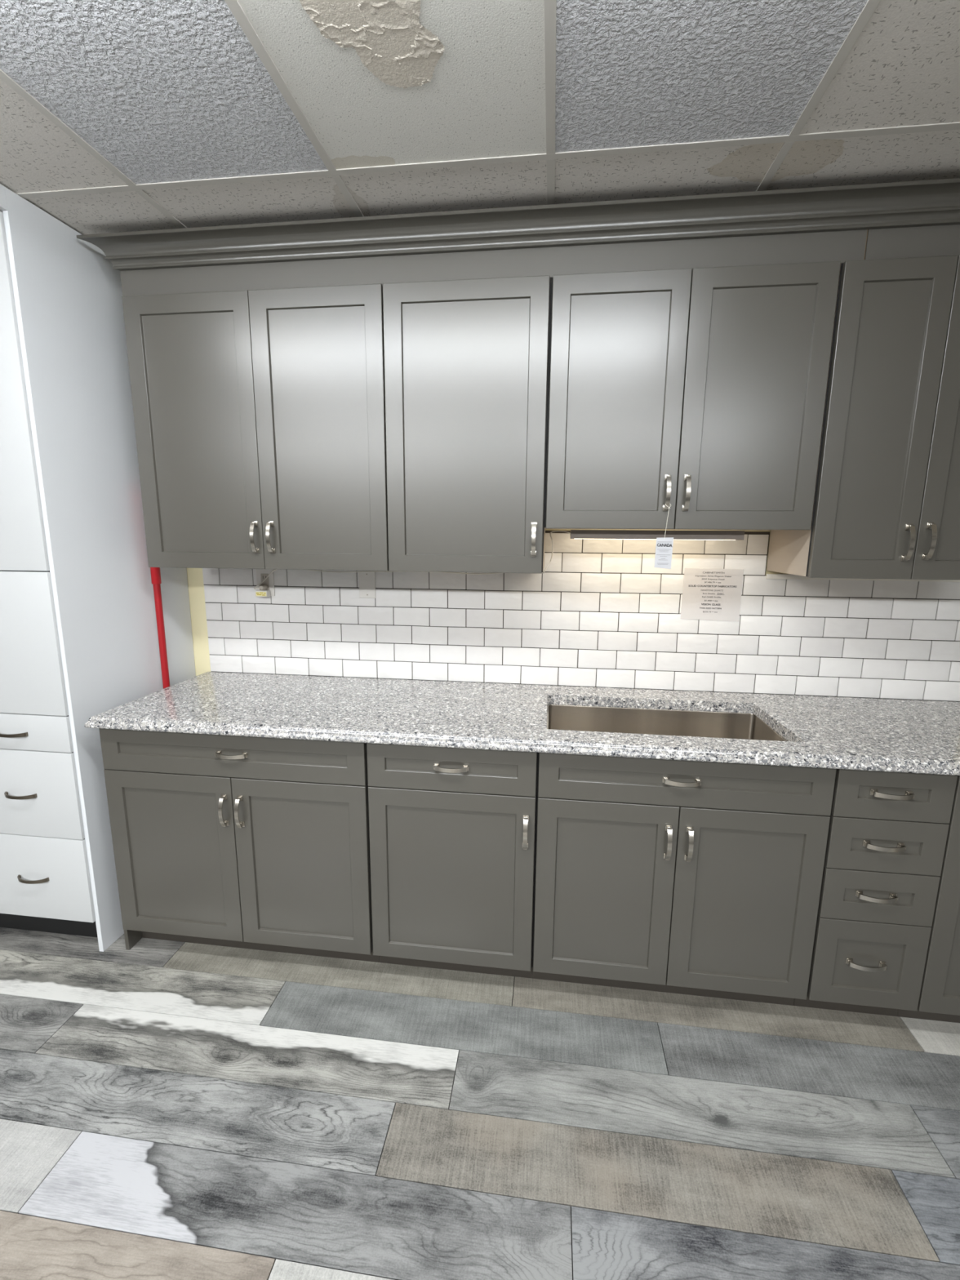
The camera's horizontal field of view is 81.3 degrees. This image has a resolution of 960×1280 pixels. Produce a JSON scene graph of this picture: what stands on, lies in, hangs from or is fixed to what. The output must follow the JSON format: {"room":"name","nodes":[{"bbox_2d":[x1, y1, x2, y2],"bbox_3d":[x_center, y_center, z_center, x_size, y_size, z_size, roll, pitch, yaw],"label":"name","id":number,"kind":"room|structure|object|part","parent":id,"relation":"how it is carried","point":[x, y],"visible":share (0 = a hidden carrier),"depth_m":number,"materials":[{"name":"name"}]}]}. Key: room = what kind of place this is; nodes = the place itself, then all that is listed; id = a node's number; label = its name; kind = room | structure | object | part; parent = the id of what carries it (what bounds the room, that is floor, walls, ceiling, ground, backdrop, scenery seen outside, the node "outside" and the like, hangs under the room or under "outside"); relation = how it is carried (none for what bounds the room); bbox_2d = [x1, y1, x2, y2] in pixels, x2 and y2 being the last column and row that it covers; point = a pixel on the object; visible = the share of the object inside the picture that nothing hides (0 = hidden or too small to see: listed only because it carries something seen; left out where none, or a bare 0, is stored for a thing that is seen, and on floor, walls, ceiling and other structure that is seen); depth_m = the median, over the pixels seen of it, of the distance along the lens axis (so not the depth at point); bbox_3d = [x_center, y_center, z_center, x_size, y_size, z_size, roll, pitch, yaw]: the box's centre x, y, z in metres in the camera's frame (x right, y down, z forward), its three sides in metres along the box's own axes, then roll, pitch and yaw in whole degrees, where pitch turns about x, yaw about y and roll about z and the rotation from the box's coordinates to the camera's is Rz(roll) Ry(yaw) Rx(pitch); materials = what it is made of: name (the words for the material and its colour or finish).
{"room":"store","nodes":[
{"label":"store","id":0,"kind":"room"},
{"bbox_2d":[0,927,959,1279],"bbox_3d":[-0.611,1.664,-0.463,8.400,0.080,6.200,2,11,7],"label":"floor","id":1,"kind":"structure","parent":0,"point":[170,1109],"depth_m":1.46,"materials":[{"name":"grey wood"}]},
{"bbox_2d":[0,183,195,951],"bbox_3d":[-1.779,-0.145,2.183,0.922,2.500,0.680,2,11,7],"label":"tall cabinet","id":2,"kind":"object","parent":1,"relation":"on","point":[79,637],"visible":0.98,"depth_m":1.93,"materials":[{"name":"white wood"}]},
{"bbox_3d":[-1.614,0.324,1.915,0.120,0.014,0.030,2,11,7],"label":"handle","id":3,"kind":"part","parent":2,"relation":"part of","materials":[{"name":"silver metal"}]},
{"bbox_3d":[-1.616,0.546,1.956,0.120,0.014,0.030,2,11,7],"label":"handle","id":4,"kind":"part","parent":2,"relation":"part of","materials":[{"name":"silver metal"}]},
{"bbox_3d":[-1.830,-0.746,1.768,0.887,1.036,0.012,2,11,7],"label":"door","id":5,"kind":"part","parent":2,"relation":"part of","materials":[{"name":"white wood"}]},
{"bbox_3d":[-1.619,0.864,2.015,0.120,0.014,0.030,2,11,7],"label":"handle","id":6,"kind":"part","parent":2,"relation":"part of","materials":[{"name":"silver metal"}]},
{"bbox_3d":[-1.836,0.005,1.906,0.887,0.485,0.012,2,11,7],"label":"door","id":7,"kind":"part","parent":2,"relation":"part of","materials":[{"name":"white wood"}]},
{"bbox_3d":[-1.839,0.309,1.962,0.887,0.128,0.012,2,11,7],"label":"drawer","id":8,"kind":"part","parent":2,"relation":"part of","materials":[{"name":"white wood"}]},
{"bbox_3d":[-1.840,0.533,2.003,0.887,0.321,0.012,2,11,7],"label":"drawer","id":9,"kind":"part","parent":2,"relation":"part of","materials":[{"name":"white wood"}]},
{"bbox_3d":[-1.843,0.854,2.062,0.887,0.325,0.012,2,11,7],"label":"drawer","id":10,"kind":"part","parent":2,"relation":"part of","materials":[{"name":"white wood"}]},
{"bbox_2d":[150,567,169,688],"bbox_3d":[-1.286,0.242,2.303,0.034,1.703,0.034,2,11,7],"label":"pole","id":11,"kind":"object","parent":1,"relation":"on","point":[155,571],"visible":0.39,"depth_m":2.24,"materials":[{"name":"red metal"}]},
{"bbox_2d":[98,728,379,962],"bbox_3d":[-0.805,0.684,2.210,0.949,0.876,0.654,2,11,7],"label":"base cabinet","id":12,"kind":"object","parent":1,"relation":"on","point":[260,843],"visible":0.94,"depth_m":1.92,"materials":[{"name":"grey wood"}]},
{"bbox_3d":[-1.265,0.665,2.291,0.014,0.876,0.605,2,11,7],"label":"panel","id":13,"kind":"part","parent":12,"relation":"part of","materials":[{"name":"grey wood"}]},
{"bbox_3d":[-1.068,0.758,1.965,0.466,0.618,0.019,2,11,7],"label":"door","id":14,"kind":"part","parent":12,"relation":"part of","materials":[{"name":"grey wood"}]},
{"bbox_3d":[-0.865,0.578,1.879,0.019,0.113,0.032,2,11,7],"label":"handle","id":15,"kind":"part","parent":12,"relation":"part of","materials":[{"name":"silver metal"}]},
{"bbox_3d":[-0.827,0.382,1.847,0.113,0.019,0.032,2,11,7],"label":"handle","id":16,"kind":"part","parent":12,"relation":"part of","materials":[{"name":"silver metal"}]},
{"bbox_3d":[-0.833,0.382,1.865,0.932,0.155,0.019,2,11,7],"label":"drawer","id":17,"kind":"part","parent":12,"relation":"part of","materials":[{"name":"grey wood"}]},
{"bbox_3d":[-0.808,0.580,1.873,0.019,0.113,0.032,2,11,7],"label":"handle","id":18,"kind":"part","parent":12,"relation":"part of","materials":[{"name":"silver metal"}]},
{"bbox_3d":[-0.604,0.772,1.907,0.466,0.618,0.019,2,11,7],"label":"door","id":19,"kind":"part","parent":12,"relation":"part of","materials":[{"name":"grey wood"}]},
{"bbox_2d":[84,671,959,775],"bbox_3d":[0.288,0.266,1.992,3.164,0.038,0.656,2,11,7],"label":"countertop","id":20,"kind":"structure","parent":12,"relation":"on","point":[848,733],"depth_m":1.88,"materials":[{"name":"stone"}]},
{"bbox_2d":[546,703,788,741],"bbox_3d":[0.616,0.402,1.956,0.792,0.210,0.442,2,11,7],"label":"sink","id":21,"kind":"object","parent":20,"relation":"in","point":[713,724],"visible":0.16,"depth_m":2.13,"materials":[{"name":"silver metal"}]},
{"bbox_2d":[366,742,537,977],"bbox_3d":[-0.061,0.707,2.118,0.548,0.876,0.654,2,11,7],"label":"base cabinet","id":22,"kind":"object","parent":1,"relation":"on","point":[452,830],"visible":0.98,"depth_m":1.83,"materials":[{"name":"grey wood"}]},
{"bbox_3d":[-0.093,0.405,1.756,0.113,0.019,0.032,2,11,7],"label":"handle","id":23,"kind":"part","parent":22,"relation":"part of","materials":[{"name":"silver metal"}]},
{"bbox_3d":[-0.093,0.404,1.774,0.542,0.155,0.019,2,11,7],"label":"drawer","id":24,"kind":"part","parent":22,"relation":"part of","materials":[{"name":"grey wood"}]},
{"bbox_3d":[0.142,0.609,1.755,0.019,0.113,0.032,2,11,7],"label":"handle","id":25,"kind":"part","parent":22,"relation":"part of","materials":[{"name":"silver metal"}]},
{"bbox_2d":[532,752,836,1005],"bbox_3d":[0.640,0.729,2.031,0.862,0.876,0.654,2,11,7],"label":"base cabinet","id":26,"kind":"object","parent":1,"relation":"on","point":[690,877],"visible":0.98,"depth_m":1.74,"materials":[{"name":"grey wood"}]},
{"bbox_3d":[0.392,0.802,1.784,0.427,0.618,0.019,2,11,7],"label":"door","id":27,"kind":"part","parent":26,"relation":"part of","materials":[{"name":"grey wood"}]},
{"bbox_3d":[0.574,0.622,1.702,0.019,0.113,0.032,2,11,7],"label":"handle","id":28,"kind":"part","parent":26,"relation":"part of","materials":[{"name":"silver metal"}]},
{"bbox_3d":[0.606,0.426,1.670,0.113,0.019,0.032,2,11,7],"label":"handle","id":29,"kind":"part","parent":26,"relation":"part of","materials":[{"name":"silver metal"}]},
{"bbox_3d":[0.606,0.426,1.687,0.854,0.155,0.019,2,11,7],"label":"drawer","id":30,"kind":"part","parent":26,"relation":"part of","materials":[{"name":"grey wood"}]},
{"bbox_3d":[0.635,0.624,1.694,0.019,0.113,0.032,2,11,7],"label":"handle","id":31,"kind":"part","parent":26,"relation":"part of","materials":[{"name":"silver metal"}]},
{"bbox_3d":[0.816,0.816,1.731,0.424,0.618,0.019,2,11,7],"label":"door","id":32,"kind":"part","parent":26,"relation":"part of","materials":[{"name":"grey wood"}]},
{"bbox_2d":[793,768,957,1016],"bbox_3d":[1.226,0.746,1.963,0.316,0.876,0.646,2,11,7],"label":"base cabinet","id":33,"kind":"object","parent":1,"relation":"on","point":[887,834],"visible":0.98,"depth_m":1.66,"materials":[{"name":"grey wood"}]},
{"bbox_3d":[1.179,0.991,1.699,0.113,0.019,0.032,2,11,7],"label":"handle","id":34,"kind":"part","parent":33,"relation":"part of","materials":[{"name":"silver metal"}]},
{"bbox_3d":[1.188,0.990,1.715,0.311,0.287,0.019,2,11,7],"label":"drawer","id":35,"kind":"part","parent":33,"relation":"part of","materials":[{"name":"grey wood"}]},
{"bbox_3d":[1.181,0.764,1.657,0.113,0.019,0.032,2,11,7],"label":"handle","id":36,"kind":"part","parent":33,"relation":"part of","materials":[{"name":"silver metal"}]},
{"bbox_3d":[1.190,0.766,1.674,0.311,0.164,0.019,2,11,7],"label":"drawer","id":37,"kind":"part","parent":33,"relation":"part of","materials":[{"name":"grey wood"}]},
{"bbox_3d":[1.182,0.603,1.627,0.113,0.019,0.032,2,11,7],"label":"handle","id":38,"kind":"part","parent":33,"relation":"part of","materials":[{"name":"silver metal"}]},
{"bbox_3d":[1.191,0.603,1.644,0.311,0.164,0.019,2,11,7],"label":"drawer","id":39,"kind":"part","parent":33,"relation":"part of","materials":[{"name":"grey wood"}]},
{"bbox_3d":[1.183,0.444,1.598,0.113,0.019,0.032,2,11,7],"label":"handle","id":40,"kind":"part","parent":33,"relation":"part of","materials":[{"name":"silver metal"}]},
{"bbox_3d":[1.192,0.444,1.615,0.311,0.155,0.019,2,11,7],"label":"drawer","id":41,"kind":"part","parent":33,"relation":"part of","materials":[{"name":"grey wood"}]},
{"bbox_2d":[897,775,959,1022],"bbox_3d":[1.606,0.758,1.912,0.450,0.876,0.654,2,11,7],"label":"base cabinet","id":42,"kind":"object","parent":1,"relation":"on","point":[940,993],"visible":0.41,"depth_m":1.67,"materials":[{"name":"grey wood"}]},
{"bbox_3d":[1.570,0.761,1.624,0.445,0.776,0.019,2,11,7],"label":"door","id":43,"kind":"part","parent":42,"relation":"part of","materials":[{"name":"grey wood"}]},
{"bbox_2d":[0,0,959,235],"bbox_3d":[-0.590,-0.982,-0.951,8.400,0.298,6.200,2,11,7],"label":"ceiling","id":44,"kind":"structure","parent":0,"point":[117,116],"depth_m":1.29,"materials":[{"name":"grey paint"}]},
{"bbox_2d":[186,528,959,702],"bbox_3d":[-0.203,-0.324,2.342,8.400,2.980,0.111,2,11,7],"label":"wall","id":45,"kind":"structure","parent":0,"point":[601,614],"depth_m":2.24,"materials":[{"name":"white tile"}]},
{"bbox_2d":[121,283,388,570],"bbox_3d":[-0.747,-0.732,2.080,0.908,0.914,0.390,2,11,7],"label":"upper cabinet","id":46,"kind":"object","parent":45,"relation":"attached to","point":[260,415],"visible":0.99,"depth_m":1.92,"materials":[{"name":"grey wood"}]},
{"bbox_3d":[-0.992,-0.711,1.958,0.453,0.912,0.019,2,11,7],"label":"door","id":47,"kind":"part","parent":46,"relation":"part of","materials":[{"name":"grey wood"}]},
{"bbox_3d":[-0.797,-0.362,1.971,0.019,0.113,0.032,2,11,7],"label":"handle","id":48,"kind":"part","parent":46,"relation":"part of","materials":[{"name":"silver metal"}]},
{"bbox_3d":[-0.739,-0.360,1.964,0.019,0.113,0.032,2,11,7],"label":"handle","id":49,"kind":"part","parent":46,"relation":"part of","materials":[{"name":"silver metal"}]},
{"bbox_3d":[-0.542,-0.697,1.903,0.452,0.912,0.019,2,11,7],"label":"door","id":50,"kind":"part","parent":46,"relation":"part of","materials":[{"name":"grey wood"}]},
{"bbox_2d":[253,530,570,589],"bbox_3d":[-0.320,-0.293,2.122,1.314,0.248,0.131,3,11,15],"label":"cable","id":51,"kind":"object","parent":46,"relation":"attached to","point":[553,531],"visible":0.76,"depth_m":2.10,"materials":[{"name":"beige plastic"}]},
{"bbox_2d":[120,229,867,296],"bbox_3d":[-0.053,-1.192,1.769,2.362,0.112,0.015,2,11,7],"label":"board","id":52,"kind":"object","parent":46,"relation":"attached to","point":[847,245],"visible":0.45,"depth_m":1.75,"materials":[{"name":"grey wood"}]},
{"bbox_2d":[76,177,959,271],"bbox_3d":[0.178,-1.242,1.682,2.998,0.076,0.080,2,11,7],"label":"crown molding","id":53,"kind":"structure","parent":46,"relation":"attached to","point":[931,202],"depth_m":1.68,"materials":[{"name":"grey wood"}]},
{"bbox_2d":[255,568,275,595],"bbox_3d":[-0.917,-0.246,2.388,0.077,0.116,0.008,2,11,7],"label":"wall outlet","id":54,"kind":"object","parent":45,"relation":"attached to","point":[261,574],"visible":0.67,"depth_m":2.38,"materials":[{"name":"white plastic"}]},
{"bbox_2d":[255,583,270,596],"bbox_3d":[-0.922,-0.211,2.373,0.052,0.053,0.033,2,11,7],"label":"plug","id":55,"kind":"object","parent":54,"relation":"attached to","point":[262,592],"visible":1,"depth_m":2.36,"materials":[{"name":"white plastic"}]},
{"bbox_2d":[255,591,266,596],"bbox_3d":[-0.924,-0.194,2.361,0.048,0.019,0.001,2,11,7],"label":"label","id":56,"kind":"object","parent":55,"relation":"attached to","point":[257,593],"depth_m":2.36,"materials":[{"name":"yellow paper"}]},
{"bbox_2d":[358,570,375,598],"bbox_3d":[-0.471,-0.233,2.333,0.070,0.116,0.006,2,11,7],"label":"blank plate","id":57,"kind":"object","parent":45,"relation":"attached to","point":[366,580],"visible":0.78,"depth_m":2.33,"materials":[{"name":"white plastic"}]},
{"bbox_2d":[382,275,551,573],"bbox_3d":[-0.030,-0.710,1.992,0.535,0.914,0.390,2,11,7],"label":"upper cabinet","id":58,"kind":"object","parent":45,"relation":"attached to","point":[466,361],"visible":1,"depth_m":1.83,"materials":[{"name":"grey wood"}]},
{"bbox_3d":[0.178,-0.332,1.851,0.019,0.113,0.032,2,11,7],"label":"handle","id":59,"kind":"part","parent":58,"relation":"part of","materials":[{"name":"silver metal"}]},
{"bbox_2d":[544,261,840,530],"bbox_3d":[0.652,-0.763,1.894,0.838,0.764,0.390,2,11,7],"label":"upper cabinet","id":60,"kind":"object","parent":45,"relation":"attached to","point":[700,392],"visible":0.98,"depth_m":1.74,"materials":[{"name":"grey wood"}]},
{"bbox_3d":[0.426,-0.741,1.770,0.412,0.763,0.019,2,11,7],"label":"door","id":61,"kind":"part","parent":60,"relation":"part of","materials":[{"name":"grey wood"}]},
{"bbox_2d":[569,529,744,540],"bbox_3d":[0.597,-0.361,1.918,0.566,0.032,0.077,2,11,7],"label":"light","id":62,"kind":"object","parent":60,"relation":"attached to","point":[575,534],"visible":1,"depth_m":1.88,"materials":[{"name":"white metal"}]},
{"bbox_2d":[653,503,673,568],"bbox_3d":[0.591,-0.333,1.790,0.054,0.209,0.027,2,11,7],"label":"tag","id":63,"kind":"object","parent":60,"relation":"hanging from","point":[664,547],"visible":1,"depth_m":1.79,"materials":[{"name":"white paper"}]},
{"bbox_3d":[0.595,-0.467,1.772,0.019,0.113,0.032,2,11,7],"label":"handle","id":64,"kind":"part","parent":60,"relation":"part of","materials":[{"name":"silver metal"}]},
{"bbox_3d":[0.654,-0.465,1.765,0.019,0.113,0.032,2,11,7],"label":"handle","id":65,"kind":"part","parent":60,"relation":"part of","materials":[{"name":"silver metal"}]},
{"bbox_3d":[0.837,-0.728,1.719,0.412,0.763,0.019,2,11,7],"label":"door","id":66,"kind":"part","parent":60,"relation":"part of","materials":[{"name":"grey wood"}]},
{"bbox_2d":[680,568,743,621],"bbox_3d":[0.897,-0.175,2.167,0.220,0.203,0.001,2,11,7],"label":"sheet","id":67,"kind":"object","parent":45,"relation":"attached to","point":[708,594],"visible":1,"depth_m":2.17,"materials":[{"name":"white paper"}]},
{"bbox_2d":[765,573,959,582],"bbox_3d":[1.482,-0.230,2.081,0.788,0.019,0.007,2,11,7],"label":"trim","id":68,"kind":"structure","parent":45,"relation":"attached to","point":[781,576],"depth_m":2.10,"materials":[{"name":"white paint"}]},
{"bbox_2d":[766,255,959,580],"bbox_3d":[1.369,-0.667,1.819,0.604,0.914,0.390,2,11,7],"label":"upper cabinet","id":69,"kind":"object","parent":45,"relation":"attached to","point":[886,505],"visible":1,"depth_m":1.68,"materials":[{"name":"grey wood"}]},
{"bbox_3d":[1.313,-0.297,1.710,0.019,0.113,0.032,2,11,7],"label":"handle","id":70,"kind":"part","parent":69,"relation":"part of","materials":[{"name":"silver metal"}]},
{"bbox_2d":[864,224,959,259],"bbox_3d":[1.396,-1.148,1.590,0.554,0.112,0.014,2,11,7],"label":"board","id":71,"kind":"object","parent":69,"relation":"on","point":[935,240],"visible":0.55,"depth_m":1.60,"materials":[{"name":"grey wood"}]},
{"bbox_3d":[1.372,-0.300,1.702,0.019,0.113,0.032,2,11,7],"label":"handle","id":72,"kind":"part","parent":69,"relation":"part of","materials":[{"name":"silver metal"}]},
{"bbox_3d":[1.498,-0.635,1.650,0.300,0.912,0.019,2,11,7],"label":"door","id":73,"kind":"part","parent":69,"relation":"part of","materials":[{"name":"grey wood"}]}
]}

